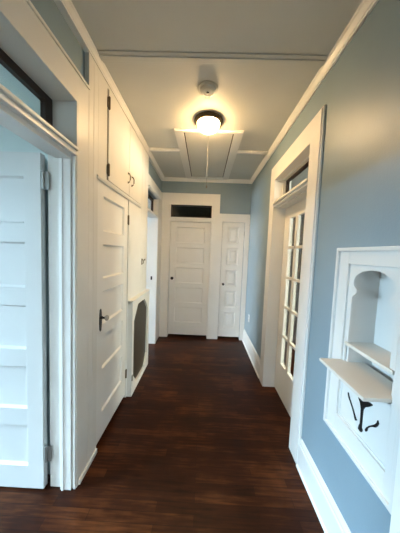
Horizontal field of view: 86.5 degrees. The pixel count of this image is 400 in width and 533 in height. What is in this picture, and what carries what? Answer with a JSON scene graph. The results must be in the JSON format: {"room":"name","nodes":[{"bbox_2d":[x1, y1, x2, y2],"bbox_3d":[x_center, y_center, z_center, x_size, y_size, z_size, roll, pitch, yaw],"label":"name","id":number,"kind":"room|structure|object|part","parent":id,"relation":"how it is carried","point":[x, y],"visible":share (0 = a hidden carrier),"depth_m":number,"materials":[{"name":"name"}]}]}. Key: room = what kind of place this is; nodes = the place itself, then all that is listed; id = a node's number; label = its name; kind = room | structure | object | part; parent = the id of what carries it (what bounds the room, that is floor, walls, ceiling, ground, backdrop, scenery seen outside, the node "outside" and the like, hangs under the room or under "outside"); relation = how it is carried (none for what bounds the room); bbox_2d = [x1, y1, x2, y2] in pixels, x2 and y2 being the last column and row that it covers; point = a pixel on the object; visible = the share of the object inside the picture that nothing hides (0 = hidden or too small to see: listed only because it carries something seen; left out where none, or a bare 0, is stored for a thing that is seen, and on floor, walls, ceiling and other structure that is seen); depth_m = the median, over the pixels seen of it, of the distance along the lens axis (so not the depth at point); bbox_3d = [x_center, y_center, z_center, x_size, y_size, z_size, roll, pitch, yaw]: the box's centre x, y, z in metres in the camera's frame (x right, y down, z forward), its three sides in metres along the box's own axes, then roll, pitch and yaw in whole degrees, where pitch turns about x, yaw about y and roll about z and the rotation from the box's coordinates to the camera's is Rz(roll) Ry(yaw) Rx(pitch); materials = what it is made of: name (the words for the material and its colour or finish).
{"room":"home hallway","nodes":[
{"label":"home hallway","id":0,"kind":"room"},
{"bbox_2d":[0,64,49,473],"bbox_3d":[-2.530,-0.094,2.048,3.264,2.820,1.325,2,4,1],"label":"wall partition","id":1,"kind":"structure","parent":0,"point":[9,141],"depth_m":1.31,"materials":[{"name":"blue paint"}]},
{"bbox_2d":[30,0,161,198],"bbox_3d":[-0.841,0.014,1.421,0.142,2.820,7.200,2,4,1],"label":"wall","id":2,"kind":"structure","parent":0,"point":[48,10],"depth_m":1.14,"materials":[{"name":"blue paint"}]},
{"bbox_2d":[0,151,50,488],"bbox_3d":[-1.325,0.367,1.275,0.826,2.072,0.101,2,4,1],"label":"door","id":3,"kind":"structure","parent":2,"relation":"in","point":[25,454],"depth_m":1.29,"materials":[{"name":"white paint"}]},
{"bbox_3d":[-1.315,-0.400,1.261,0.595,0.279,0.012,2,4,1],"label":"panel","id":4,"kind":"part","parent":3,"relation":"part of","materials":[{"name":"white paint"}]},
{"bbox_3d":[-1.330,-0.021,1.286,0.595,0.279,0.012,2,4,1],"label":"panel","id":5,"kind":"part","parent":3,"relation":"part of","materials":[{"name":"white paint"}]},
{"bbox_3d":[-1.345,0.357,1.311,0.595,0.279,0.012,2,4,1],"label":"panel","id":6,"kind":"part","parent":3,"relation":"part of","materials":[{"name":"white paint"}]},
{"bbox_3d":[-1.359,0.735,1.336,0.595,0.279,0.012,2,4,1],"label":"panel","id":7,"kind":"part","parent":3,"relation":"part of","materials":[{"name":"white paint"}]},
{"bbox_3d":[-1.374,1.113,1.361,0.595,0.279,0.012,2,4,1],"label":"panel","id":8,"kind":"part","parent":3,"relation":"part of","materials":[{"name":"white paint"}]},
{"bbox_2d":[0,48,52,126],"bbox_3d":[-0.873,-0.803,0.777,0.030,0.270,0.896,2,4,1],"label":"window","id":9,"kind":"structure","parent":2,"relation":"in","point":[46,112],"depth_m":1.07,"materials":[{"name":"brown wood"}]},
{"bbox_2d":[0,0,96,490],"bbox_3d":[-0.836,0.182,0.895,0.184,2.553,1.288,2,4,1],"label":"trim","id":10,"kind":"structure","parent":2,"relation":"attached to","point":[25,37],"depth_m":1.26,"materials":[{"name":"beige paint"}]},
{"bbox_3d":[-0.790,1.407,1.506,0.011,0.035,0.228,2,4,1],"label":"shoe molding","id":11,"kind":"part","parent":10,"relation":"part of","materials":[{"name":"white paint"}]},
{"bbox_2d":[54,0,163,180],"bbox_3d":[-0.701,-1.319,0.714,0.055,0.056,5.967,2,4,1],"label":"trim","id":12,"kind":"structure","parent":2,"relation":"attached to","point":[67,9],"depth_m":1.35,"materials":[{"name":"white paint"}]},
{"bbox_2d":[96,180,128,444],"bbox_3d":[-0.738,0.360,1.864,0.099,1.995,0.618,2,4,1],"label":"door","id":13,"kind":"structure","parent":2,"relation":"in","point":[113,217],"depth_m":1.81,"materials":[{"name":"white paint"}]},
{"bbox_3d":[-0.800,1.024,1.902,0.012,0.270,0.424,2,4,1],"label":"panel","id":14,"kind":"part","parent":13,"relation":"part of","materials":[{"name":"white paint"}]},
{"bbox_3d":[-0.786,0.665,1.878,0.012,0.270,0.424,2,4,1],"label":"panel","id":15,"kind":"part","parent":13,"relation":"part of","materials":[{"name":"white paint"}]},
{"bbox_3d":[-0.772,0.307,1.854,0.012,0.270,0.424,2,4,1],"label":"panel","id":16,"kind":"part","parent":13,"relation":"part of","materials":[{"name":"white paint"}]},
{"bbox_3d":[-0.744,-0.411,1.807,0.012,0.270,0.424,2,4,1],"label":"panel","id":17,"kind":"part","parent":13,"relation":"part of","materials":[{"name":"white paint"}]},
{"bbox_3d":[-0.758,-0.052,1.830,0.012,0.270,0.424,2,4,1],"label":"panel","id":18,"kind":"part","parent":13,"relation":"part of","materials":[{"name":"white paint"}]},
{"bbox_2d":[85,52,148,462],"bbox_3d":[-0.790,-0.030,2.119,0.153,2.818,1.422,2,4,1],"label":"built-in cabinet","id":19,"kind":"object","parent":2,"relation":"attached to","point":[98,92],"depth_m":1.52,"materials":[{"name":"beige paint"}]},
{"bbox_3d":[-0.698,-0.657,1.966,0.013,0.027,1.000,2,4,1],"label":"ledge molding","id":20,"kind":"part","parent":19,"relation":"part of","materials":[{"name":"beige paint"}]},
{"bbox_2d":[107,90,141,204],"bbox_3d":[-0.676,-1.017,2.014,0.047,0.661,0.857,2,4,1],"label":"upper cabinet","id":21,"kind":"object","parent":2,"relation":"attached to","point":[124,149],"visible":0.98,"depth_m":1.87,"materials":[{"name":"beige paint"}]},
{"bbox_3d":[-0.694,-1.006,1.828,0.020,0.660,0.446,2,4,1],"label":"door","id":22,"kind":"part","parent":21,"relation":"part of","materials":[{"name":"beige paint"}]},
{"bbox_3d":[-0.685,-1.033,2.249,0.020,0.660,0.386,2,4,1],"label":"door","id":23,"kind":"part","parent":21,"relation":"part of","materials":[{"name":"beige paint"}]},
{"bbox_2d":[126,289,149,396],"bbox_3d":[-0.723,0.841,2.545,0.060,1.030,0.680,2,4,1],"label":"air vent","id":24,"kind":"object","parent":2,"relation":"attached to","point":[138,306],"visible":1,"depth_m":2.44,"materials":[{"name":"beige paint"}]},
{"bbox_3d":[-0.703,0.335,2.511,0.060,0.016,0.680,2,4,1],"label":"molding","id":25,"kind":"part","parent":24,"relation":"part of","materials":[{"name":"beige paint"}]},
{"bbox_2d":[148,194,153,210],"bbox_3d":[-0.767,-0.938,3.112,0.030,0.240,0.600,2,4,1],"label":"window","id":26,"kind":"structure","parent":2,"relation":"in","point":[149,196],"depth_m":3.33,"materials":[{"name":"brown wood"}]},
{"bbox_2d":[146,174,162,343],"bbox_3d":[-0.781,0.029,3.308,0.194,2.545,0.940,2,4,1],"label":"trim","id":27,"kind":"structure","parent":2,"relation":"attached to","point":[154,220],"depth_m":3.47,"materials":[{"name":"beige paint"}]},
{"bbox_2d":[0,321,323,532],"bbox_3d":[-0.134,1.510,1.505,8.500,0.120,7.500,2,4,1],"label":"floor","id":28,"kind":"structure","parent":0,"point":[199,444],"depth_m":1.56,"materials":[{"name":"brown wood"}]},
{"bbox_2d":[161,181,251,338],"bbox_3d":[0.062,-0.111,3.837,1.565,2.820,0.140,2,4,1],"label":"wall","id":29,"kind":"structure","parent":0,"point":[235,198],"depth_m":3.69,"materials":[{"name":"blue paint"}]},
{"bbox_2d":[168,222,210,334],"bbox_3d":[-0.198,0.233,3.796,0.710,2.030,0.101,2,4,1],"label":"door","id":30,"kind":"structure","parent":29,"relation":"in","point":[189,241],"depth_m":3.82,"materials":[{"name":"white paint"}]},
{"bbox_3d":[-0.223,0.876,3.875,0.510,0.284,0.012,2,4,1],"label":"panel","id":31,"kind":"part","parent":30,"relation":"part of","materials":[{"name":"white paint"}]},
{"bbox_3d":[-0.209,0.518,3.851,0.510,0.284,0.012,2,4,1],"label":"panel","id":32,"kind":"part","parent":30,"relation":"part of","materials":[{"name":"white paint"}]},
{"bbox_3d":[-0.181,-0.198,3.804,0.510,0.284,0.012,2,4,1],"label":"panel","id":33,"kind":"part","parent":30,"relation":"part of","materials":[{"name":"white paint"}]},
{"bbox_3d":[-0.195,0.161,3.828,0.510,0.284,0.012,2,4,1],"label":"panel","id":34,"kind":"part","parent":30,"relation":"part of","materials":[{"name":"white paint"}]},
{"bbox_3d":[-0.167,-0.555,3.780,0.510,0.284,0.012,2,4,1],"label":"panel","id":35,"kind":"part","parent":30,"relation":"part of","materials":[{"name":"white paint"}]},
{"bbox_2d":[159,192,220,338],"bbox_3d":[-0.205,0.008,3.833,1.022,2.563,0.176,2,4,1],"label":"trim","id":36,"kind":"structure","parent":29,"relation":"attached to","point":[213,200],"depth_m":3.74,"materials":[{"name":"white paint"}]},
{"bbox_2d":[171,204,211,217],"bbox_3d":[-0.151,-0.969,3.741,0.715,0.217,0.030,2,4,1],"label":"window","id":37,"kind":"structure","parent":29,"relation":"in","point":[171,204],"depth_m":3.73,"materials":[{"name":"brown wood"}]},
{"bbox_2d":[164,177,250,183],"bbox_3d":[0.114,-1.482,3.656,1.565,0.056,0.042,2,4,1],"label":"trim","id":38,"kind":"structure","parent":29,"relation":"attached to","point":[180,179],"depth_m":3.65,"materials":[{"name":"white paint"}]},
{"bbox_2d":[218,222,244,336],"bbox_3d":[0.558,0.252,3.764,0.395,2.045,0.101,2,4,1],"label":"door","id":39,"kind":"structure","parent":29,"relation":"in","point":[233,233],"depth_m":3.78,"materials":[{"name":"white paint"}]},
{"bbox_3d":[0.524,0.963,3.842,0.210,0.304,0.024,2,4,1],"label":"panel","id":40,"kind":"part","parent":39,"relation":"part of","materials":[{"name":"white paint"}]},
{"bbox_3d":[0.539,0.585,3.817,0.210,0.304,0.024,2,4,1],"label":"panel","id":41,"kind":"part","parent":39,"relation":"part of","materials":[{"name":"white paint"}]},
{"bbox_3d":[0.553,0.207,3.792,0.210,0.304,0.024,2,4,1],"label":"panel","id":42,"kind":"part","parent":39,"relation":"part of","materials":[{"name":"white paint"}]},
{"bbox_3d":[0.568,-0.171,3.767,0.210,0.304,0.024,2,4,1],"label":"panel","id":43,"kind":"part","parent":39,"relation":"part of","materials":[{"name":"white paint"}]},
{"bbox_3d":[0.583,-0.549,3.742,0.210,0.304,0.024,2,4,1],"label":"panel","id":44,"kind":"part","parent":39,"relation":"part of","materials":[{"name":"white paint"}]},
{"bbox_2d":[214,214,249,339],"bbox_3d":[0.563,0.205,3.768,0.534,2.238,0.019,2,4,1],"label":"trim","id":45,"kind":"structure","parent":29,"relation":"attached to","point":[241,218],"depth_m":3.74,"materials":[{"name":"white paint"}]},
{"bbox_2d":[71,0,362,188],"bbox_3d":[-0.019,-1.421,1.311,8.500,0.120,7.500,2,4,1],"label":"ceiling","id":46,"kind":"structure","parent":0,"point":[257,101],"depth_m":1.34,"materials":[{"name":"grey paint"}]},
{"bbox_2d":[149,148,179,151],"bbox_3d":[-0.449,-1.457,2.663,0.399,0.020,0.075,2,4,1],"label":"trim","id":47,"kind":"structure","parent":46,"relation":"attached to","point":[150,149],"depth_m":2.65,"materials":[{"name":"white paint"}]},
{"bbox_2d":[198,80,217,98],"bbox_3d":[0.060,-1.362,1.649,0.160,0.036,0.160,2,4,1],"label":"smoke detector","id":48,"kind":"object","parent":46,"relation":"attached to","point":[207,88],"visible":1,"depth_m":1.62,"materials":[{"name":"grey plastic"}]},
{"bbox_2d":[194,111,222,134],"bbox_3d":[0.081,-1.340,2.046,0.278,0.131,0.278,2,4,1],"label":"ceiling light","id":49,"kind":"object","parent":46,"relation":"attached to","point":[207,122],"visible":1,"depth_m":1.97,"materials":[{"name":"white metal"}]},
{"bbox_3d":[0.080,-1.330,2.046,0.224,0.083,0.224,2,4,1],"label":"lamp shade","id":50,"kind":"part","parent":49,"relation":"part of","materials":[{"name":"white glass"}]},
{"bbox_2d":[174,128,243,187],"bbox_3d":[0.096,-1.175,2.919,0.727,0.574,1.419,2,4,1],"label":"attic hatch","id":51,"kind":"object","parent":46,"relation":"attached to","point":[203,156],"visible":0.98,"depth_m":2.65,"materials":[{"name":"white paint"}]},
{"bbox_3d":[0.107,-1.456,2.893,0.509,0.010,1.317,2,4,1],"label":"hatch panel","id":52,"kind":"part","parent":51,"relation":"part of","materials":[{"name":"grey paint"}]},
{"bbox_2d":[97,50,327,67],"bbox_3d":[0.068,-1.356,1.395,1.505,0.014,0.090,2,4,1],"label":"trim","id":53,"kind":"structure","parent":46,"relation":"attached to","point":[107,56],"depth_m":1.38,"materials":[{"name":"grey paint"}]},
{"bbox_2d":[236,150,267,154],"bbox_3d":[0.644,-1.413,2.643,0.383,0.020,0.075,2,4,1],"label":"trim","id":54,"kind":"structure","parent":46,"relation":"attached to","point":[238,151],"depth_m":2.63,"materials":[{"name":"white paint"}]},
{"bbox_2d":[172,206,304,321],"bbox_3d":[-0.001,-0.195,5.069,8.200,2.820,0.140,2,4,1],"label":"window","id":55,"kind":"structure","parent":0,"point":[176,210],"depth_m":4.94,"materials":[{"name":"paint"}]},
{"bbox_2d":[244,0,399,532],"bbox_3d":[0.874,0.083,1.391,0.160,2.820,7.200,2,4,1],"label":"wall","id":56,"kind":"structure","parent":0,"point":[359,202],"depth_m":1.17,"materials":[{"name":"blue paint"}]},
{"bbox_2d":[242,329,259,377],"bbox_3d":[0.764,1.262,3.242,0.030,0.215,1.159,2,4,1],"label":"baseboard","id":57,"kind":"structure","parent":56,"relation":"attached to","point":[253,356],"depth_m":3.09,"materials":[{"name":"white paint"}]},
{"bbox_2d":[274,198,305,416],"bbox_3d":[0.890,0.409,2.048,0.104,2.060,0.780,2,4,1],"label":"door","id":58,"kind":"structure","parent":56,"relation":"in","point":[283,384],"depth_m":2.23,"materials":[{"name":"white paint"}]},
{"bbox_2d":[259,105,326,463],"bbox_3d":[0.864,0.170,2.038,0.196,2.560,1.096,2,4,1],"label":"trim","id":59,"kind":"structure","parent":56,"relation":"attached to","point":[308,146],"depth_m":1.68,"materials":[{"name":"white paint"}]},
{"bbox_2d":[285,161,308,192],"bbox_3d":[0.954,-0.810,1.967,0.030,0.250,0.786,2,4,1],"label":"window","id":60,"kind":"structure","parent":56,"relation":"in","point":[306,165],"depth_m":2.13,"materials":[{"name":"brown wood"}]},
{"bbox_2d":[250,0,378,183],"bbox_3d":[0.814,-1.259,0.686,0.042,0.056,5.967,2,4,1],"label":"trim","id":61,"kind":"structure","parent":56,"relation":"attached to","point":[364,9],"depth_m":1.39,"materials":[{"name":"white paint"}]},
{"bbox_2d":[296,439,350,532],"bbox_3d":[0.722,1.395,1.205,0.030,0.215,0.732,2,4,1],"label":"baseboard","id":62,"kind":"structure","parent":56,"relation":"attached to","point":[330,517],"depth_m":1.28,"materials":[{"name":"white paint"}]},
{"bbox_3d":[0.709,1.493,1.212,0.010,0.018,0.732,2,4,1],"label":"shoe molding","id":63,"kind":"part","parent":62,"relation":"part of","materials":[{"name":"white paint"}]},
{"bbox_2d":[319,246,399,513],"bbox_3d":[0.789,0.423,1.008,0.270,1.028,0.472,2,4,1],"label":"wall niche","id":64,"kind":"object","parent":56,"relation":"attached to","point":[362,401],"visible":0.96,"depth_m":1.03,"materials":[{"name":"white paint"}]},
{"bbox_3d":[0.774,0.673,1.007,0.010,0.282,0.298,2,4,1],"label":"panel","id":65,"kind":"part","parent":64,"relation":"part of","materials":[{"name":"white paint"}]},
{"bbox_3d":[0.780,0.410,0.990,0.011,0.828,0.318,2,4,1],"label":"molding","id":66,"kind":"part","parent":64,"relation":"part of","materials":[{"name":"white paint"}]},
{"bbox_2d":[344,341,394,374],"bbox_3d":[0.839,0.418,0.989,0.145,0.018,0.294,2,4,1],"label":"shelf","id":67,"kind":"object","parent":64,"relation":"attached to","point":[376,352],"depth_m":1.01,"materials":[{"name":"white paint"}]},
{"bbox_2d":[389,437,399,532],"bbox_3d":[0.745,0.456,0.224,0.024,2.220,1.098,2,4,1],"label":"trim","id":68,"kind":"structure","parent":56,"relation":"attached to","point":[395,514],"depth_m":0.79,"materials":[{"name":"white paint"}]}
]}

